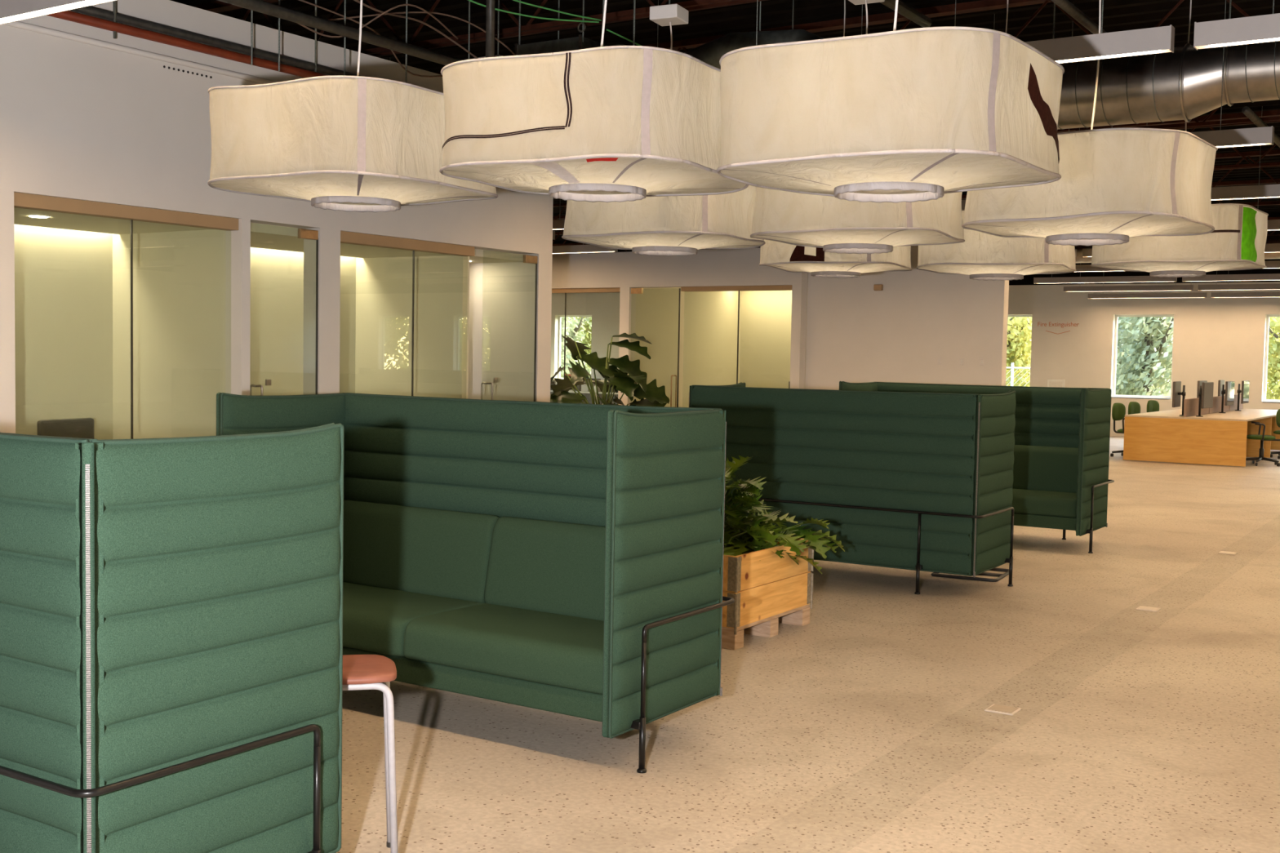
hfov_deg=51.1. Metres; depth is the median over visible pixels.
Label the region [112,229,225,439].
wall partition
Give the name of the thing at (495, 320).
wall
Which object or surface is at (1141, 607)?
floor outlet
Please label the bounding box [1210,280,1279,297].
linear pendant light
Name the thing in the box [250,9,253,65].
rod
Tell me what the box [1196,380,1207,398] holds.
monitor
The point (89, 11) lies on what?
pipe
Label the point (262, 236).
ceiling
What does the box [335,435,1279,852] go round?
floor
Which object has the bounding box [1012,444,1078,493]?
cushion
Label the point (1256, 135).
linear pendant light
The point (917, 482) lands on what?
sofa
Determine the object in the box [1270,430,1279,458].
swivel chair
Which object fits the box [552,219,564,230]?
linear pendant light
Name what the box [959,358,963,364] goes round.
wall switch
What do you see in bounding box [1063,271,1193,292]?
linear pendant light
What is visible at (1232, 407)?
screen
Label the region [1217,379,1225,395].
monitor
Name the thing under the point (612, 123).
lantern
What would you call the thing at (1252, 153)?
joist
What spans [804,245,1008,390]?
wall
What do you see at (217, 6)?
joist
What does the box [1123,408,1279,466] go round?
desk
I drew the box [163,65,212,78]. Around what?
air vent
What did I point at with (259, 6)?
pipe
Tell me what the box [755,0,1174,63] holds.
linear pendant light
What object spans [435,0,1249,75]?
joist
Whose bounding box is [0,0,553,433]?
wall
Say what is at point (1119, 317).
tree
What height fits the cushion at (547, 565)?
0.416 m
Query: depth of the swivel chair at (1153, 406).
24.96 m
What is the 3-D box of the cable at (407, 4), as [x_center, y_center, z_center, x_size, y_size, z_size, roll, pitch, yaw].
[-1.851,-2.563,8.360,1.872,0.251,0.268,-2,4,-41]
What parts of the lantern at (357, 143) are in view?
lamp shade, cord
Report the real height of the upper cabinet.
0.500 m
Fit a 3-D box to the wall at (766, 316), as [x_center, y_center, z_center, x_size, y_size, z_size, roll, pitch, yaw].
[2.426,-0.678,18.775,2.500,2.600,0.100,3,4,33]
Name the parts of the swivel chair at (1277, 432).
seat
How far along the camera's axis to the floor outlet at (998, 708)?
6.08 m
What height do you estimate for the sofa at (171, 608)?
1.380 m
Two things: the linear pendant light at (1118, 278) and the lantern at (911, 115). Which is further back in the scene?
the linear pendant light at (1118, 278)
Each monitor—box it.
[1172,381,1186,415]
[1195,382,1213,417]
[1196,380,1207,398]
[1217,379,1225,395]
[1218,381,1235,413]
[1235,380,1249,410]
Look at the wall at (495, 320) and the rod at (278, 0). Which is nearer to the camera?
the rod at (278, 0)
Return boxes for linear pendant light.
[0,0,116,24]
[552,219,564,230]
[552,230,555,239]
[552,244,617,253]
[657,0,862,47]
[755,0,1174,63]
[954,0,1274,147]
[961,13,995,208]
[1033,274,1177,284]
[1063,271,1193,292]
[1068,21,1279,200]
[1075,264,1117,271]
[1082,248,1092,257]
[1088,282,1206,298]
[1182,273,1279,281]
[1193,0,1279,50]
[1198,271,1279,290]
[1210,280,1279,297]
[1264,243,1279,253]
[1264,260,1279,268]
[1267,219,1279,230]
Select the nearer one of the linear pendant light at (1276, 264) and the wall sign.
the linear pendant light at (1276, 264)
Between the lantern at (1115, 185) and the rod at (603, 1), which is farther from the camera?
the rod at (603, 1)
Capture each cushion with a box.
[342,499,499,603]
[342,582,484,656]
[403,603,604,694]
[484,516,605,621]
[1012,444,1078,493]
[1012,488,1076,517]
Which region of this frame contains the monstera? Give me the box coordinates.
[550,333,669,406]
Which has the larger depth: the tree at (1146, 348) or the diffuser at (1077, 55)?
the tree at (1146, 348)
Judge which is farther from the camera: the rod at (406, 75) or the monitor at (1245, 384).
the monitor at (1245, 384)
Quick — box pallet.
[721,604,809,650]
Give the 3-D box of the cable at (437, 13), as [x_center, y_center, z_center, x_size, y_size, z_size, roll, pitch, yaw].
[-1.353,-2.610,9.082,1.602,0.370,0.052,-1,4,-37]
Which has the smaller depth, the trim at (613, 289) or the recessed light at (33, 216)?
the recessed light at (33, 216)
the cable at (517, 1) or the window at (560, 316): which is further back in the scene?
the window at (560, 316)
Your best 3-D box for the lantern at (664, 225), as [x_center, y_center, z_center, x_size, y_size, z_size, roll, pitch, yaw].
[0.164,-2.253,7.588,1.015,2.536,1.015,2,3,25]
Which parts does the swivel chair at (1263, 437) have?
leg, armrest, armrest, seat, leg, backrest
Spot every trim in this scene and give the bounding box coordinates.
[13,191,238,231]
[340,231,475,256]
[551,287,620,293]
[680,284,791,291]
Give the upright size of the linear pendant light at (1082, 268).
1.753 m
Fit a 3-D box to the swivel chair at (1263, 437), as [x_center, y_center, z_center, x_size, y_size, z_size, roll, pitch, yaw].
[9.946,0.164,21.398,0.603,0.910,0.598,4,4,43]
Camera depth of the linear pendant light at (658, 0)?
9.68 m
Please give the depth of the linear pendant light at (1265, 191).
10.93 m
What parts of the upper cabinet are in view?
door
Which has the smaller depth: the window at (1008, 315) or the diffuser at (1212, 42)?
the diffuser at (1212, 42)
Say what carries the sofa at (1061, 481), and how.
on the floor
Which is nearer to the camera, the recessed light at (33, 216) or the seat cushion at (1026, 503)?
the recessed light at (33, 216)
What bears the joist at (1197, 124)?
attached to the ceiling at (1118, 15)
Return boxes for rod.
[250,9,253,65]
[278,0,279,71]
[343,0,346,75]
[404,0,407,83]
[467,0,470,59]
[497,0,499,56]
[557,0,559,39]
[602,0,604,46]
[632,0,635,45]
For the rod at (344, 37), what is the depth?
8.61 m
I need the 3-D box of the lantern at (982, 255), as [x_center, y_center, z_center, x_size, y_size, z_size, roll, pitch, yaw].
[2.560,-2.313,9.469,1.015,2.532,1.015,3,3,27]
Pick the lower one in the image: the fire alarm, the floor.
the floor
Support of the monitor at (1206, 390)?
on the desk at (1217, 438)
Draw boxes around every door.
[249,222,318,395]
[480,249,537,401]
[631,288,680,407]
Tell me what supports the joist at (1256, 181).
attached to the ceiling at (1118, 15)
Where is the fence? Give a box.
[1006,362,1030,386]
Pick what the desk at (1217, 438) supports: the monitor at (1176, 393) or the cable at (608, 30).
the monitor at (1176, 393)
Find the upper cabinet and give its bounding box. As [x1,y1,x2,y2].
[1047,379,1065,387]
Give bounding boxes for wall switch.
[937,357,941,364]
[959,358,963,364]
[980,358,984,365]
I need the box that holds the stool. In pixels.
[342,654,398,852]
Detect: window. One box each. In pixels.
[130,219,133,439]
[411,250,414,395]
[557,315,591,378]
[564,293,566,379]
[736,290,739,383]
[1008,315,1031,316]
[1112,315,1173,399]
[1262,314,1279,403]
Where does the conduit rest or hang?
attached to the wall at (79, 121)
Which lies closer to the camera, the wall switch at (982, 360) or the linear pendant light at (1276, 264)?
the wall switch at (982, 360)
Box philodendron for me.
[723,455,844,573]
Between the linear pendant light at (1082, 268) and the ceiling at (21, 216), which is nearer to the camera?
the ceiling at (21, 216)
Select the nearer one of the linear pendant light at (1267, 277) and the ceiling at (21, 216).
the ceiling at (21, 216)
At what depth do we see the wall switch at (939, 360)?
14.84 m
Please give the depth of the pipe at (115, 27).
8.10 m
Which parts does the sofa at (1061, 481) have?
panel, seat, leg, leg, panel, rail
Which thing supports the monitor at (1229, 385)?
on the desk at (1217, 438)
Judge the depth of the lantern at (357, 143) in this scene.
5.26 m
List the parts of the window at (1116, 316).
sill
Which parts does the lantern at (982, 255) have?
lamp shade, cord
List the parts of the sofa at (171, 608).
panel, rail, leg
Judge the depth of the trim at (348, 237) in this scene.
10.07 m
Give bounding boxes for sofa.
[0,422,343,852]
[216,392,734,773]
[688,382,1015,594]
[839,381,1114,553]
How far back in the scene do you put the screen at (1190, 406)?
21.86 m
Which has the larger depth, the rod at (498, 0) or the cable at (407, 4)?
the rod at (498, 0)
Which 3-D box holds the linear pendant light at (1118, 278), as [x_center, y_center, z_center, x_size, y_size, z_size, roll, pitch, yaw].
[7.887,-3.318,22.708,2.356,1.753,0.068,3,4,33]
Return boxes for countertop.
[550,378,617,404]
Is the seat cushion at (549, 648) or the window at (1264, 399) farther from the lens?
the window at (1264, 399)
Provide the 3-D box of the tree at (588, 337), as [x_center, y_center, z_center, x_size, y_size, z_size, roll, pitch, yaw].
[-1.464,-4.018,52.945,3.096,6.533,3.228,2,3,9]
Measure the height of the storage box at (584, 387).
0.204 m
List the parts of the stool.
seat, leg frame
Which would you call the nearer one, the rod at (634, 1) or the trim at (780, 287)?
the rod at (634, 1)
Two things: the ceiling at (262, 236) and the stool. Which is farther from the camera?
the ceiling at (262, 236)
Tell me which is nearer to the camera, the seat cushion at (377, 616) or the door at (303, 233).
the seat cushion at (377, 616)
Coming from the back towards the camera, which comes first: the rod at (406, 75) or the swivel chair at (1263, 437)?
the swivel chair at (1263, 437)
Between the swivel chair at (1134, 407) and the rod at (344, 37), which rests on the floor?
the swivel chair at (1134, 407)
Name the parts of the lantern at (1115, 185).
lamp shade, cord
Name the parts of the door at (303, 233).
handle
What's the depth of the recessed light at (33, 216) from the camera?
8.18 m
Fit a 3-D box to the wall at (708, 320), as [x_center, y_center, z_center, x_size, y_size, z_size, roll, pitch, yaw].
[0.641,-0.681,18.239,0.100,2.600,2.750,3,4,33]
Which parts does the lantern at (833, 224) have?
lamp shade, cord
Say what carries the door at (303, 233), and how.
in the wall at (79, 121)
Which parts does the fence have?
post, rail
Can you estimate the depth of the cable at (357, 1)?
9.03 m
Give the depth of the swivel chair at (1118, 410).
22.79 m
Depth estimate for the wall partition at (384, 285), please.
11.14 m
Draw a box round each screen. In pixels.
[1183,397,1208,417]
[1208,395,1229,413]
[1229,394,1242,410]
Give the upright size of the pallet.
0.118 m
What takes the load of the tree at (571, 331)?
on the ground
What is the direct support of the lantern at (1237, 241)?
hanging from the ceiling at (1118, 15)
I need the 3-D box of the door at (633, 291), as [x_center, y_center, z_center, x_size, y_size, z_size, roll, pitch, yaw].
[0.175,-0.529,16.751,0.717,2.400,0.128,3,4,33]
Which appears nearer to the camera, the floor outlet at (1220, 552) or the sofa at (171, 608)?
the sofa at (171, 608)
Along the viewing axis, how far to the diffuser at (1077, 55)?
5.99 m
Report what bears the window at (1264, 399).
in the wall at (1215, 340)
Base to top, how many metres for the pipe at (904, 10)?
0.850 m
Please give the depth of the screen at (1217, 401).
23.72 m
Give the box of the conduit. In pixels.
[2,21,279,84]
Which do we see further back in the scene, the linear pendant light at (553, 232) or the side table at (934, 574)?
the linear pendant light at (553, 232)
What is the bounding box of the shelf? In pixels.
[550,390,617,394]
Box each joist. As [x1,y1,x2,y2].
[191,0,767,57]
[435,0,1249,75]
[552,110,1279,207]
[552,178,1279,245]
[553,149,1279,220]
[555,200,1279,253]
[1059,106,1279,133]
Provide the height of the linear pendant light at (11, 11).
1.753 m
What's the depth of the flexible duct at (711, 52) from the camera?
9.58 m
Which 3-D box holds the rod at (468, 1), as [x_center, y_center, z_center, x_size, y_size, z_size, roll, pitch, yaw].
[-1.204,-2.942,9.456,0.011,1.390,0.011,3,4,33]
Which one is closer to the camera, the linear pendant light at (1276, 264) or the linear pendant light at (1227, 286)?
the linear pendant light at (1276, 264)
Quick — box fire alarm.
[873,284,883,290]
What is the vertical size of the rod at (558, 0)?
1.490 m
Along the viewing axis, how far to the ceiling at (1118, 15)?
12.48 m
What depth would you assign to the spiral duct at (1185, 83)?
9.06 m
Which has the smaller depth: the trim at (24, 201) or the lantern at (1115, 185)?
the lantern at (1115, 185)
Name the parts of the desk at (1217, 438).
panel, support panel, support panel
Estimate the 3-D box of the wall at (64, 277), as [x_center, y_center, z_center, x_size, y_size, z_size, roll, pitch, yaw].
[-6.734,-0.658,5.069,0.140,3.700,17.150,3,4,33]
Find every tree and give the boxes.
[560,316,591,377]
[569,316,591,368]
[1005,316,1031,386]
[1115,316,1173,396]
[1116,316,1171,395]
[1266,316,1279,399]
[1266,317,1279,399]
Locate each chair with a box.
[36,417,93,439]
[1110,403,1125,456]
[1128,401,1140,414]
[1146,400,1159,412]
[1245,408,1279,466]
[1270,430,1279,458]
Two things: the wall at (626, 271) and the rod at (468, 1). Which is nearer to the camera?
the rod at (468, 1)
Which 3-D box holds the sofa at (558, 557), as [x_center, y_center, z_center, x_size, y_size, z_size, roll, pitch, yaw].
[-0.787,0.565,5.936,2.344,1.380,0.885,3,4,33]
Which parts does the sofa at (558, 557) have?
panel, seat, panel, leg, panel, rail, zip pull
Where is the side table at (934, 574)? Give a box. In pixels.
[931,568,1008,582]
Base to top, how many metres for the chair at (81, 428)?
1.100 m
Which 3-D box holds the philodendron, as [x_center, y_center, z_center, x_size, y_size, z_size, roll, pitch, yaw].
[0.391,0.491,7.861,1.600,0.704,1.187,2,3,10]
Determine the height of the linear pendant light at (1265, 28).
1.753 m
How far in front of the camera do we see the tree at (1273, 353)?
34.47 m
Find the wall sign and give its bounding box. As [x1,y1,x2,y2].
[1037,322,1079,333]
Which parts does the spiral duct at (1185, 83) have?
hanger rod, hanger rod, hanger rod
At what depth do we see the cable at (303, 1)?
8.93 m
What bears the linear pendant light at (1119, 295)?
hanging from the ceiling at (1118, 15)
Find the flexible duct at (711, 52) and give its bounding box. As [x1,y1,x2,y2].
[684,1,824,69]
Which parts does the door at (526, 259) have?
handle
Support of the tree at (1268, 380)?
on the ground
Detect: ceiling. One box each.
[13,207,211,234]
[170,0,1279,240]
[250,222,452,257]
[469,248,523,263]
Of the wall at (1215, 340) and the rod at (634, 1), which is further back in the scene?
the wall at (1215, 340)
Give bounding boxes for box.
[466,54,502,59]
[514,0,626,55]
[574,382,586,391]
[581,383,589,391]
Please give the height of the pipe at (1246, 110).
0.068 m
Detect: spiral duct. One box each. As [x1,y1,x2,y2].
[791,0,1279,129]
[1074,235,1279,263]
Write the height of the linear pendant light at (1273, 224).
1.753 m
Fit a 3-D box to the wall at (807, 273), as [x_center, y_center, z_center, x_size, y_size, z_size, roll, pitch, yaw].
[2.693,-0.577,16.995,0.100,2.600,2.590,3,4,33]
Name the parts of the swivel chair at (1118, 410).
leg, backrest, armrest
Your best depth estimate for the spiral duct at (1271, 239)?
22.72 m
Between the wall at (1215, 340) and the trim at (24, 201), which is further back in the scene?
the wall at (1215, 340)
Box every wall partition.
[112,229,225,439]
[355,255,469,399]
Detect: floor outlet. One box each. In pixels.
[984,703,1021,715]
[1135,605,1160,612]
[1217,551,1237,555]
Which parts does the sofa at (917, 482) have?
panel, rail, leg, panel, leg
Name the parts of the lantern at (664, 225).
lamp shade, cord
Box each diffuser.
[1056,49,1160,62]
[1208,37,1279,46]
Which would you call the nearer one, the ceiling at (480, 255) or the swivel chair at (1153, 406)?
the ceiling at (480, 255)
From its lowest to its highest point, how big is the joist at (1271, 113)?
0.660 m
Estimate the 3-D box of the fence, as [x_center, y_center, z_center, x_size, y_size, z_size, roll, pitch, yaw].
[8.711,-0.680,34.453,4.100,1.950,0.069,3,4,33]
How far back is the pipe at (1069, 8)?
9.04 m
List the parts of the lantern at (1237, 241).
lamp shade, cord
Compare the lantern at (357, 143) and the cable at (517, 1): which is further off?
the cable at (517, 1)
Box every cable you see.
[297,3,458,39]
[298,0,442,77]
[328,11,515,55]
[353,0,477,58]
[467,0,599,22]
[512,0,601,21]
[606,28,641,45]
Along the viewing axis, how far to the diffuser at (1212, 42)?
5.68 m
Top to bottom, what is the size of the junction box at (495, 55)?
1.030 m
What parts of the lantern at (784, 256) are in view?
lamp shade, cord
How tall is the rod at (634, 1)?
1.390 m
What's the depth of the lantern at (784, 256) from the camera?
9.88 m
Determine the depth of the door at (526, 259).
11.40 m
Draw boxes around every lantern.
[207,0,497,212]
[439,0,748,202]
[561,0,765,256]
[716,0,1064,203]
[750,0,964,253]
[759,0,912,278]
[916,0,1076,280]
[961,0,1217,245]
[1090,0,1268,277]
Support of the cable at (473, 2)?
hanging from the pipe at (259, 6)
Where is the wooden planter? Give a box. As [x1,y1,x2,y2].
[721,536,813,635]
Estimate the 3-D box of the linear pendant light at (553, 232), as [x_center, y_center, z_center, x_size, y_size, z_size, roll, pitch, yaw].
[-2.011,-3.172,16.672,2.356,1.753,0.068,3,4,33]
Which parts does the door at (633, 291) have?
handle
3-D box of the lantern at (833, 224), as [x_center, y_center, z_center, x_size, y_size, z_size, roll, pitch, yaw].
[1.199,-2.211,7.162,1.015,2.537,1.015,3,4,29]
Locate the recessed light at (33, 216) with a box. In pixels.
[29,215,48,217]
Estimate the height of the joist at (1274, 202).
0.660 m
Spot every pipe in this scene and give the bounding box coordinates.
[45,0,329,78]
[69,5,364,76]
[217,0,494,65]
[880,0,931,27]
[1051,0,1106,34]
[1241,106,1279,147]
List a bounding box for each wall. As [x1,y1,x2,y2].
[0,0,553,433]
[13,224,355,439]
[467,262,524,400]
[550,212,1279,436]
[551,247,807,405]
[634,287,741,407]
[739,290,791,388]
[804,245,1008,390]
[804,272,808,378]
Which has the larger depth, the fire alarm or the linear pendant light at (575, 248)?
the linear pendant light at (575, 248)
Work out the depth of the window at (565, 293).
17.57 m
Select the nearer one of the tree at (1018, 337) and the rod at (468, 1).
the rod at (468, 1)

